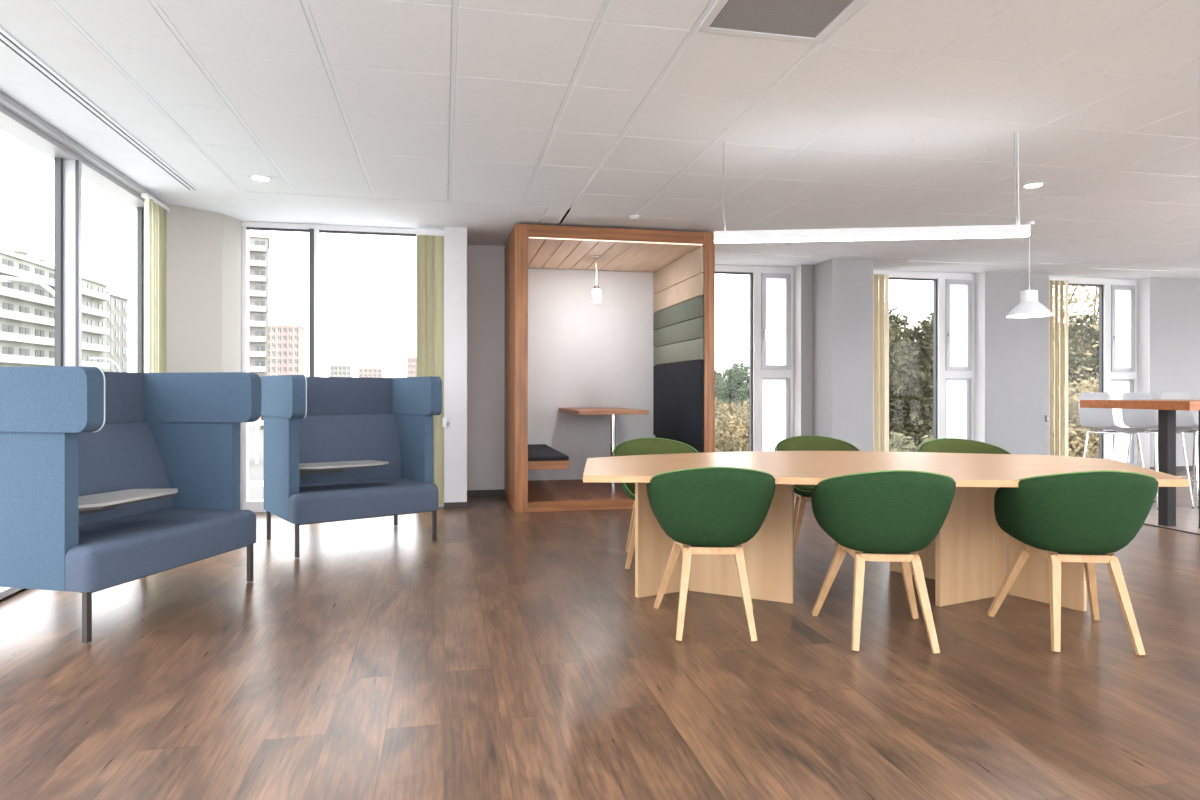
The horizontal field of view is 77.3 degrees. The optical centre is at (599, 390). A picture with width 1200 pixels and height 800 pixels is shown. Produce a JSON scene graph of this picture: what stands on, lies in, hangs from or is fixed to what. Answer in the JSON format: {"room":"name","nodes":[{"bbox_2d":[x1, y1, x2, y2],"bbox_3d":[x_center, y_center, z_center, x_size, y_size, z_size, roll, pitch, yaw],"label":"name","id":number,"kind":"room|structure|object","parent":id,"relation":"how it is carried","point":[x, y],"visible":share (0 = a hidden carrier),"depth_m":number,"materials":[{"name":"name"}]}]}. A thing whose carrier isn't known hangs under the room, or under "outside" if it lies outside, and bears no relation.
{"room":"office breakout area","nodes":[
{"label":"office breakout area","id":0,"kind":"room"},
{"bbox_2d":[166,204,241,508],"bbox_3d":[-3.600,-0.225,6.657,0.660,2.710,0.700,0,0,-12],"label":"wall","id":1,"kind":"structure","parent":0,"point":[204,248],"depth_m":6.53,"materials":[{"name":"grey paint"}]},
{"bbox_2d":[249,418,263,486],"bbox_3d":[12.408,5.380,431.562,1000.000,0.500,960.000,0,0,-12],"label":"paving","id":2,"kind":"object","parent":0,"point":[251,483],"depth_m":41.59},
{"bbox_2d":[0,248,109,371],"bbox_3d":[-87.055,-7.820,106.509,15.500,25.900,44.600,0,0,-12],"label":"apartment block","id":3,"kind":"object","parent":2,"relation":"on","point":[26,309],"visible":0.47,"depth_m":106.45,"materials":[{"name":"concrete"}]},
{"bbox_2d":[90,357,120,371],"bbox_3d":[-62.156,0.451,94.322,3.492,9.358,0.300,0,0,-12],"label":"street lamp","id":4,"kind":"object","parent":2,"relation":"on","point":[115,363],"visible":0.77,"depth_m":94.31,"materials":[{"name":"white metal"}]},
{"bbox_2d":[107,290,129,371],"bbox_3d":[-93.623,-6.170,133.435,14.600,22.600,9.600,0,0,-12],"label":"apartment block","id":5,"kind":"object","parent":2,"relation":"on","point":[117,306],"visible":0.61,"depth_m":134.90,"materials":[{"name":"concrete"}]},
{"bbox_2d":[249,234,269,417],"bbox_3d":[-69.820,-12.370,147.181,9.100,35.000,13.500,0,0,-24],"label":"tower block","id":6,"kind":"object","parent":2,"relation":"on","point":[259,244],"visible":0.41,"depth_m":142.79,"materials":[{"name":"concrete"}]},
{"bbox_2d":[268,324,305,375],"bbox_3d":[-120.546,-9.920,287.480,12.600,30.100,12.600,0,0,-12],"label":"tower block","id":7,"kind":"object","parent":2,"relation":"on","point":[286,343],"visible":0.66,"depth_m":281.83,"materials":[{"name":"concrete"}]},
{"bbox_2d":[329,365,353,376],"bbox_3d":[-146.821,-4.735,425.874,11.800,19.730,12.600,0,0,-12],"label":"apartment block","id":8,"kind":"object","parent":2,"relation":"on","point":[334,370],"visible":0.39,"depth_m":420.10,"materials":[{"name":"concrete"}]},
{"bbox_2d":[358,368,382,377],"bbox_3d":[-148.421,-4.775,485.874,14.680,19.810,12.600,0,0,-12],"label":"apartment block","id":9,"kind":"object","parent":2,"relation":"on","point":[363,372],"visible":0.27,"depth_m":480.24,"materials":[{"name":"white concrete"}]},
{"bbox_2d":[406,357,415,376],"bbox_3d":[-131.568,-9.175,525.874,7.533,28.610,12.600,0,0,-12],"label":"apartment block","id":10,"kind":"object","parent":2,"relation":"on","point":[411,361],"visible":0.39,"depth_m":519.89,"materials":[{"name":"concrete"}]},
{"bbox_2d":[715,401,748,451],"bbox_3d":[3.317,2.694,18.129,3.974,4.878,3.890,0,0,27],"label":"tree","id":11,"kind":"object","parent":2,"relation":"on","point":[730,426],"visible":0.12,"depth_m":17.65,"materials":[{"name":"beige plant"}]},
{"bbox_2d":[889,301,932,450],"bbox_3d":[7.274,1.459,17.487,4.726,7.353,4.041,0,0,-12],"label":"tree","id":12,"kind":"object","parent":2,"relation":"on","point":[902,387],"visible":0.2,"depth_m":16.64,"materials":[{"name":"green plant"}]},
{"bbox_2d":[889,427,932,451],"bbox_3d":[5.517,2.809,12.960,2.988,4.648,2.555,0,0,-28],"label":"tree","id":13,"kind":"object","parent":2,"relation":"on","point":[893,447],"visible":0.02,"depth_m":12.81,"materials":[{"name":"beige plant"}]},
{"bbox_2d":[894,319,932,441],"bbox_3d":[10.664,1.501,22.102,4.671,7.268,3.995,0,0,-37],"label":"tree","id":14,"kind":"object","parent":2,"relation":"on","point":[926,321],"visible":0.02,"depth_m":22.18,"materials":[{"name":"green plant"}]},
{"bbox_2d":[1053,313,1098,456],"bbox_3d":[12.863,1.543,18.818,4.617,7.184,3.948,0,0,28],"label":"tree","id":15,"kind":"object","parent":2,"relation":"on","point":[1075,360],"visible":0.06,"depth_m":18.91,"materials":[{"name":"green plant"}]},
{"bbox_2d":[1053,376,1098,458],"bbox_3d":[10.809,2.406,16.862,4.444,5.456,4.351,0,0,8],"label":"tree","id":16,"kind":"object","parent":2,"relation":"on","point":[1077,434],"visible":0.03,"depth_m":15.91,"materials":[{"name":"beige plant"}]},
{"bbox_2d":[1053,286,1098,422],"bbox_3d":[12.653,0.274,20.049,5.641,9.726,5.653,0,0,8],"label":"tree","id":17,"kind":"object","parent":2,"relation":"on","point":[1071,295],"visible":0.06,"depth_m":19.23,"materials":[{"name":"green plant"}]},
{"bbox_2d":[249,420,263,499],"bbox_3d":[-17.303,5.120,83.220,120.000,0.020,110.000,0,0,-12],"label":"road","id":18,"kind":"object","parent":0,"point":[256,471],"visible":0.12,"depth_m":51.44,"materials":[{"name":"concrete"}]},
{"bbox_2d":[0,275,53,295],"bbox_3d":[-26.500,-0.090,34.835,3.492,10.441,0.300,0,0,-12],"label":"street lamp","id":19,"kind":"object","parent":18,"relation":"on","point":[2,278],"visible":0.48,"depth_m":34.75,"materials":[{"name":"white metal"}]},
{"bbox_2d":[249,421,263,463],"bbox_3d":[-27.370,3.655,53.039,7.000,2.950,3.000,0,0,-12],"label":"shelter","id":20,"kind":"object","parent":18,"relation":"on","point":[256,424],"visible":0.29,"depth_m":52.31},
{"bbox_2d":[260,381,263,428],"bbox_3d":[-45.314,1.749,99.883,3.792,6.771,4.371,0,0,44],"label":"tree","id":21,"kind":"object","parent":18,"relation":"on","point":[261,416],"visible":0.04,"depth_m":99.73,"materials":[{"name":"green plant"}]},
{"bbox_2d":[444,227,466,502],"bbox_3d":[-1.553,-0.225,8.001,0.217,2.710,1.600,0,0,-12],"label":"wall column","id":22,"kind":"structure","parent":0,"point":[455,238],"depth_m":7.22,"materials":[{"name":"paint"}]},
{"bbox_2d":[241,221,443,511],"bbox_3d":[-2.432,-0.222,7.175,1.840,2.704,0.160,0,0,-12],"label":"window","id":23,"kind":"structure","parent":22,"relation":"attached to","point":[315,230],"depth_m":7.04,"materials":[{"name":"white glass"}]},
{"bbox_2d":[416,232,443,504],"bbox_3d":[-1.642,-0.215,7.247,0.266,2.630,0.069,0,0,-12],"label":"vertical blind","id":24,"kind":"object","parent":23,"relation":"attached to","point":[429,245],"visible":0.74,"depth_m":7.23,"materials":[{"name":"yellow fabric"}]},
{"bbox_2d":[442,418,446,426],"bbox_3d":[-1.488,0.300,7.183,0.040,0.090,0.026,0,0,-12],"label":"light switch","id":25,"kind":"object","parent":22,"relation":"attached to","point":[444,420],"visible":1,"depth_m":7.17,"materials":[{"name":"white plastic"}]},
{"bbox_2d":[467,245,504,489],"bbox_3d":[-1.291,-0.225,8.362,0.443,2.710,0.500,0,0,-12],"label":"wall","id":26,"kind":"structure","parent":0,"point":[485,263],"depth_m":8.12,"materials":[{"name":"grey paint"}]},
{"bbox_2d":[444,489,504,508],"bbox_3d":[-1.348,1.100,7.698,0.396,0.060,1.067,0,0,15],"label":"baseboard","id":27,"kind":"structure","parent":26,"relation":"attached to","point":[447,505],"depth_m":8.07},
{"bbox_2d":[0,471,1199,799],"bbox_3d":[4.636,1.188,3.492,15.500,0.124,12.950,0,0,-12],"label":"floor","id":28,"kind":"structure","parent":0,"point":[507,654],"depth_m":2.93,"materials":[{"name":"wood"}]},
{"bbox_2d":[0,366,260,642],"bbox_3d":[-2.546,0.506,3.978,0.834,1.240,1.184,0,0,12],"label":"sofa","id":29,"kind":"object","parent":28,"relation":"on","point":[108,479],"visible":1,"depth_m":3.84,"materials":[{"name":"blue fabric"}]},
{"bbox_2d":[78,422,172,525],"bbox_3d":[-2.770,0.455,4.026,0.215,0.531,1.012,0,0,12],"label":"backrest","id":30,"kind":"object","parent":29,"relation":"on","point":[118,456],"depth_m":4.26,"materials":[{"name":"blue fabric"}]},
{"bbox_2d":[262,375,441,557],"bbox_3d":[-1.878,0.506,5.675,1.084,1.240,0.844,0,0,-37],"label":"sofa","id":31,"kind":"object","parent":28,"relation":"on","point":[336,448],"visible":1,"depth_m":5.68,"materials":[{"name":"blue fabric"}]},
{"bbox_2d":[299,414,402,484],"bbox_3d":[-2.020,0.455,5.861,0.912,0.531,0.215,0,0,-37],"label":"backrest","id":32,"kind":"object","parent":31,"relation":"on","point":[322,437],"depth_m":5.88,"materials":[{"name":"blue fabric"}]},
{"bbox_2d":[505,224,714,512],"bbox_3d":[-0.007,-0.210,7.991,1.953,2.680,1.730,0,0,-12],"label":"pod","id":33,"kind":"object","parent":28,"relation":"on","point":[584,378],"visible":0.8,"depth_m":8.36,"materials":[{"name":"brown wood"}]},
{"bbox_2d":[528,444,568,460],"bbox_3d":[-0.654,0.638,7.879,0.393,0.040,1.655,0,0,-12],"label":"seat cushion","id":34,"kind":"object","parent":33,"relation":"on","point":[536,452],"depth_m":7.30,"materials":[{"name":"black fabric"}]},
{"bbox_2d":[592,259,600,302],"bbox_3d":[-0.038,-1.192,8.092,0.104,0.464,0.104,0,0,-12],"label":"jar pendant","id":35,"kind":"object","parent":33,"relation":"hanging from","point":[596,292],"visible":1,"depth_m":8.05,"materials":[{"name":"white glass"}]},
{"bbox_2d":[592,289,600,302],"bbox_3d":[-0.038,-1.030,8.092,0.104,0.140,0.104,0,0,-12],"label":"jar","id":36,"kind":"object","parent":35,"relation":"on","point":[596,293],"depth_m":8.05,"materials":[{"name":"white glass"}]},
{"bbox_2d":[612,438,697,568],"bbox_3d":[0.386,0.734,5.065,0.606,0.801,0.620,0,0,-6],"label":"armchair","id":37,"kind":"object","parent":28,"relation":"on","point":[640,446],"visible":0.18,"depth_m":5.28,"materials":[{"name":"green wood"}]},
{"bbox_2d":[647,467,775,640],"bbox_3d":[0.530,0.734,3.604,0.606,0.801,0.620,0,0,1],"label":"armchair","id":38,"kind":"object","parent":28,"relation":"on","point":[704,510],"visible":0.99,"depth_m":3.40,"materials":[{"name":"green fabric"}]},
{"bbox_2d":[775,435,859,554],"bbox_3d":[1.557,0.734,5.338,0.606,0.801,0.620,0,0,4],"label":"armchair","id":39,"kind":"object","parent":28,"relation":"on","point":[806,442],"visible":0.23,"depth_m":5.53,"materials":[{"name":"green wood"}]},
{"bbox_2d":[811,470,955,652],"bbox_3d":[1.296,0.734,3.458,0.606,0.801,0.620,0,0,5],"label":"armchair","id":40,"kind":"object","parent":28,"relation":"on","point":[888,515],"visible":1,"depth_m":3.26,"materials":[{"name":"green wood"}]},
{"bbox_2d":[583,451,1188,611],"bbox_3d":[1.430,0.763,4.190,3.043,0.730,1.617,0,0,6],"label":"conference table","id":41,"kind":"object","parent":28,"relation":"on","point":[966,560],"visible":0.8,"depth_m":4.06,"materials":[{"name":"brown wood"}]},
{"bbox_2d":[918,438,1010,535],"bbox_3d":[2.462,0.734,5.015,0.606,0.801,0.620,0,0,5],"label":"armchair","id":42,"kind":"object","parent":28,"relation":"on","point":[943,445],"visible":0.08,"depth_m":5.27,"materials":[{"name":"green fabric"}]},
{"bbox_2d":[988,471,1158,654],"bbox_3d":[2.167,0.734,3.440,0.606,0.801,0.620,0,0,7],"label":"armchair","id":43,"kind":"object","parent":28,"relation":"on","point":[1086,517],"visible":1,"depth_m":3.26,"materials":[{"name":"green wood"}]},
{"bbox_2d":[1078,392,1146,466],"bbox_3d":[4.964,0.572,7.272,0.424,1.116,0.442,0,0,-12],"label":"bar stool","id":44,"kind":"object","parent":28,"relation":"on","point":[1093,418],"visible":0.62,"depth_m":7.44,"materials":[{"name":"white plastic"}]},
{"bbox_2d":[1080,399,1199,527],"bbox_3d":[5.851,0.604,6.737,2.600,1.044,1.050,0,0,-12],"label":"bar table","id":45,"kind":"object","parent":28,"relation":"on","point":[1166,409],"visible":1,"depth_m":6.25,"materials":[{"name":"brown wood"}]},
{"bbox_2d":[1122,392,1194,508],"bbox_3d":[5.463,0.572,7.375,0.424,1.116,0.442,0,0,-12],"label":"bar stool","id":46,"kind":"object","parent":28,"relation":"on","point":[1134,418],"visible":0.65,"depth_m":7.54,"materials":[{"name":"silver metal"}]},
{"bbox_2d":[1144,523,1199,534],"bbox_3d":[4.828,1.126,5.319,0.020,0.008,3.450,0,0,-12],"label":"trim","id":47,"kind":"structure","parent":28,"relation":"on","point":[1144,523],"depth_m":6.11,"materials":[{"name":"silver metal"}]},
{"bbox_2d":[1160,392,1198,507],"bbox_3d":[5.923,0.572,7.471,0.424,1.116,0.442,0,0,-12],"label":"bar stool","id":48,"kind":"object","parent":28,"relation":"on","point":[1184,418],"visible":0.53,"depth_m":7.66,"materials":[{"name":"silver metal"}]},
{"bbox_2d":[0,0,1199,279],"bbox_3d":[4.663,-1.608,3.498,15.555,0.064,12.950,0,0,-12],"label":"ceiling","id":49,"kind":"structure","parent":0,"point":[517,61],"depth_m":4.32,"materials":[{"name":"paint"}]},
{"bbox_2d":[0,27,199,190],"bbox_3d":[-2.637,-1.573,3.231,0.092,0.006,5.400,0,0,-12],"label":"ceiling vent","id":50,"kind":"object","parent":49,"relation":"in","point":[7,41],"visible":1,"depth_m":4.08,"materials":[{"name":"white metal"}]},
{"bbox_2d":[248,175,272,181],"bbox_3d":[-2.513,-1.574,5.555,0.170,0.004,0.170,0,0,-12],"label":"recessed light","id":51,"kind":"object","parent":49,"relation":"in","point":[260,178],"visible":1,"depth_m":5.55,"materials":[{"name":"white ceramic"}]},
{"bbox_2d":[629,215,639,219],"bbox_3d":[0.311,-1.559,6.755,0.100,0.034,0.100,0,0,-12],"label":"ceiling detector","id":52,"kind":"object","parent":49,"relation":"attached to","point":[632,217],"visible":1,"depth_m":6.72,"materials":[{"name":"white plastic"}]},
{"bbox_2d":[715,253,809,257],"bbox_3d":[1.821,-1.573,8.678,1.300,0.006,0.052,0,0,-12],"label":"ceiling vent","id":53,"kind":"object","parent":49,"relation":"in","point":[715,253],"visible":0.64,"depth_m":8.69,"materials":[{"name":"white metal"}]},
{"bbox_2d":[697,0,864,43],"bbox_3d":[0.772,-1.578,3.006,0.576,0.016,0.665,0,0,-12],"label":"ceiling vent","id":54,"kind":"object","parent":49,"relation":"in","point":[809,21],"visible":1,"depth_m":3.17,"materials":[{"name":"grey metal"}]},
{"bbox_2d":[785,242,794,245],"bbox_3d":[2.018,-1.559,7.978,0.100,0.034,0.100,0,0,-12],"label":"ceiling detector","id":55,"kind":"object","parent":49,"relation":"attached to","point":[786,243],"visible":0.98,"depth_m":7.95,"materials":[{"name":"white plastic"}]},
{"bbox_2d":[714,132,1030,242],"bbox_3d":[1.662,-1.256,4.651,1.891,0.635,0.061,0,0,6],"label":"lamp","id":56,"kind":"object","parent":49,"relation":"hanging from","point":[983,231],"visible":1,"depth_m":4.62,"materials":[{"name":"white metal"}]},
{"bbox_2d":[714,233,1029,242],"bbox_3d":[1.662,-0.946,4.651,1.883,0.014,0.054,0,0,6],"label":"diffuser","id":57,"kind":"object","parent":56,"relation":"attached to","point":[808,237],"depth_m":4.64,"materials":[{"name":"white"}]},
{"bbox_2d":[907,260,1002,264],"bbox_3d":[4.367,-1.573,9.208,1.300,0.006,0.052,0,0,-12],"label":"ceiling vent","id":58,"kind":"object","parent":49,"relation":"in","point":[909,260],"visible":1,"depth_m":9.18,"materials":[{"name":"white metal"}]},
{"bbox_2d":[1006,221,1052,317],"bbox_3d":[4.008,-1.137,7.003,0.382,0.874,0.382,0,0,18],"label":"pendant lamp","id":59,"kind":"object","parent":49,"relation":"hanging from","point":[1029,306],"visible":0.98,"depth_m":6.94,"materials":[{"name":"white metal"}]},
{"bbox_2d":[1021,182,1045,188],"bbox_3d":[3.320,-1.574,5.746,0.170,0.004,0.170,0,0,-12],"label":"recessed light","id":60,"kind":"object","parent":49,"relation":"in","point":[1036,184],"visible":1,"depth_m":5.74,"materials":[{"name":"white ceramic"}]},
{"bbox_2d":[1088,268,1174,271],"bbox_3d":[6.913,-1.573,9.737,1.300,0.006,0.052,0,0,-12],"label":"ceiling vent","id":61,"kind":"object","parent":49,"relation":"in","point":[1088,268],"visible":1,"depth_m":9.71,"materials":[{"name":"white metal"}]},
{"bbox_2d":[813,258,872,450],"bbox_3d":[2.978,-0.225,9.209,0.540,2.710,0.480,0,0,-12],"label":"wall pillar","id":62,"kind":"structure","parent":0,"point":[842,288],"depth_m":8.99,"materials":[{"name":"grey paint"}]},
{"bbox_2d":[530,265,1199,466],"bbox_3d":[4.670,-0.225,9.959,12.800,2.710,0.300,0,0,-12],"label":"wall","id":63,"kind":"structure","parent":0,"point":[1016,349],"depth_m":10.03,"materials":[{"name":"grey paint"}]},
{"bbox_2d":[715,264,800,450],"bbox_3d":[1.682,-0.225,9.327,1.632,2.710,0.282,0,0,-12],"label":"window","id":64,"kind":"structure","parent":63,"relation":"in","point":[774,292],"depth_m":9.49,"materials":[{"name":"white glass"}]},
{"bbox_2d":[873,270,984,441],"bbox_3d":[4.247,-0.225,9.860,1.632,2.710,0.282,0,0,-12],"label":"window","id":65,"kind":"structure","parent":63,"relation":"in","point":[958,298],"depth_m":10.02,"materials":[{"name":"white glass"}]},
{"bbox_2d":[873,272,890,451],"bbox_3d":[3.601,-0.215,9.676,0.310,2.630,0.069,0,0,-12],"label":"vertical blind","id":66,"kind":"object","parent":65,"relation":"attached to","point":[880,279],"visible":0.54,"depth_m":9.67,"materials":[{"name":"beige fabric"}]},
{"bbox_2d":[1049,277,1149,468],"bbox_3d":[6.812,-0.225,10.393,1.632,2.710,0.282,0,0,-12],"label":"window","id":67,"kind":"structure","parent":63,"relation":"in","point":[1124,304],"depth_m":10.54,"materials":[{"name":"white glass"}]},
{"bbox_2d":[1049,278,1070,455],"bbox_3d":[6.213,-0.215,10.198,0.407,2.630,0.077,0,0,-12],"label":"vertical blind","id":68,"kind":"object","parent":67,"relation":"attached to","point":[1061,280],"visible":0.64,"depth_m":10.19,"materials":[{"name":"beige fabric"}]},
{"bbox_2d":[1150,466,1195,471],"bbox_3d":[5.622,1.093,9.753,6.260,0.075,0.492,0,0,-12],"label":"baseboard","id":69,"kind":"structure","parent":63,"relation":"attached to","point":[1178,468],"depth_m":10.52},
{"bbox_3d":[5.975,-0.225,-2.945,15.500,2.710,0.200,0,0,-12],"label":"wall","id":70,"kind":"structure","parent":0,"visible":0},
{"bbox_2d":[0,91,165,600],"bbox_3d":[-2.630,-0.222,0.934,0.210,2.704,10.900,0,0,-12],"label":"window","id":71,"kind":"structure","parent":70,"relation":"in","point":[73,162],"depth_m":4.86,"materials":[{"name":"silver metal"}]},
{"bbox_2d":[141,193,168,372],"bbox_3d":[-3.572,-0.215,6.029,0.069,2.630,0.480,0,0,-12],"label":"vertical blind","id":72,"kind":"object","parent":71,"relation":"attached to","point":[154,210],"visible":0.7,"depth_m":5.98,"materials":[{"name":"yellow fabric"}]},
{"bbox_3d":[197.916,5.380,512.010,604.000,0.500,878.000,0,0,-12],"label":"ground","id":73,"kind":"structure","parent":0,"visible":0},
{"bbox_2d":[715,369,728,399],"bbox_3d":[15.374,0.362,110.140,7.299,9.548,6.844,0,0,-4],"label":"tree","id":74,"kind":"object","parent":73,"relation":"on","point":[717,372],"visible":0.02,"depth_m":108.23,"materials":[{"name":"green plant"}]},
{"bbox_2d":[715,362,748,408],"bbox_3d":[17.300,0.680,94.943,6.812,8.912,6.387,0,0,-27],"label":"tree","id":75,"kind":"object","parent":73,"relation":"on","point":[733,388],"visible":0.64,"depth_m":93.56,"materials":[{"name":"green plant"}]},
{"bbox_2d":[715,397,748,451],"bbox_3d":[4.248,2.566,29.885,4.095,5.135,4.183,0,0,-33],"label":"tree","id":76,"kind":"object","parent":73,"relation":"on","point":[719,405],"visible":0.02,"depth_m":29.28,"materials":[{"name":"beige plant"}]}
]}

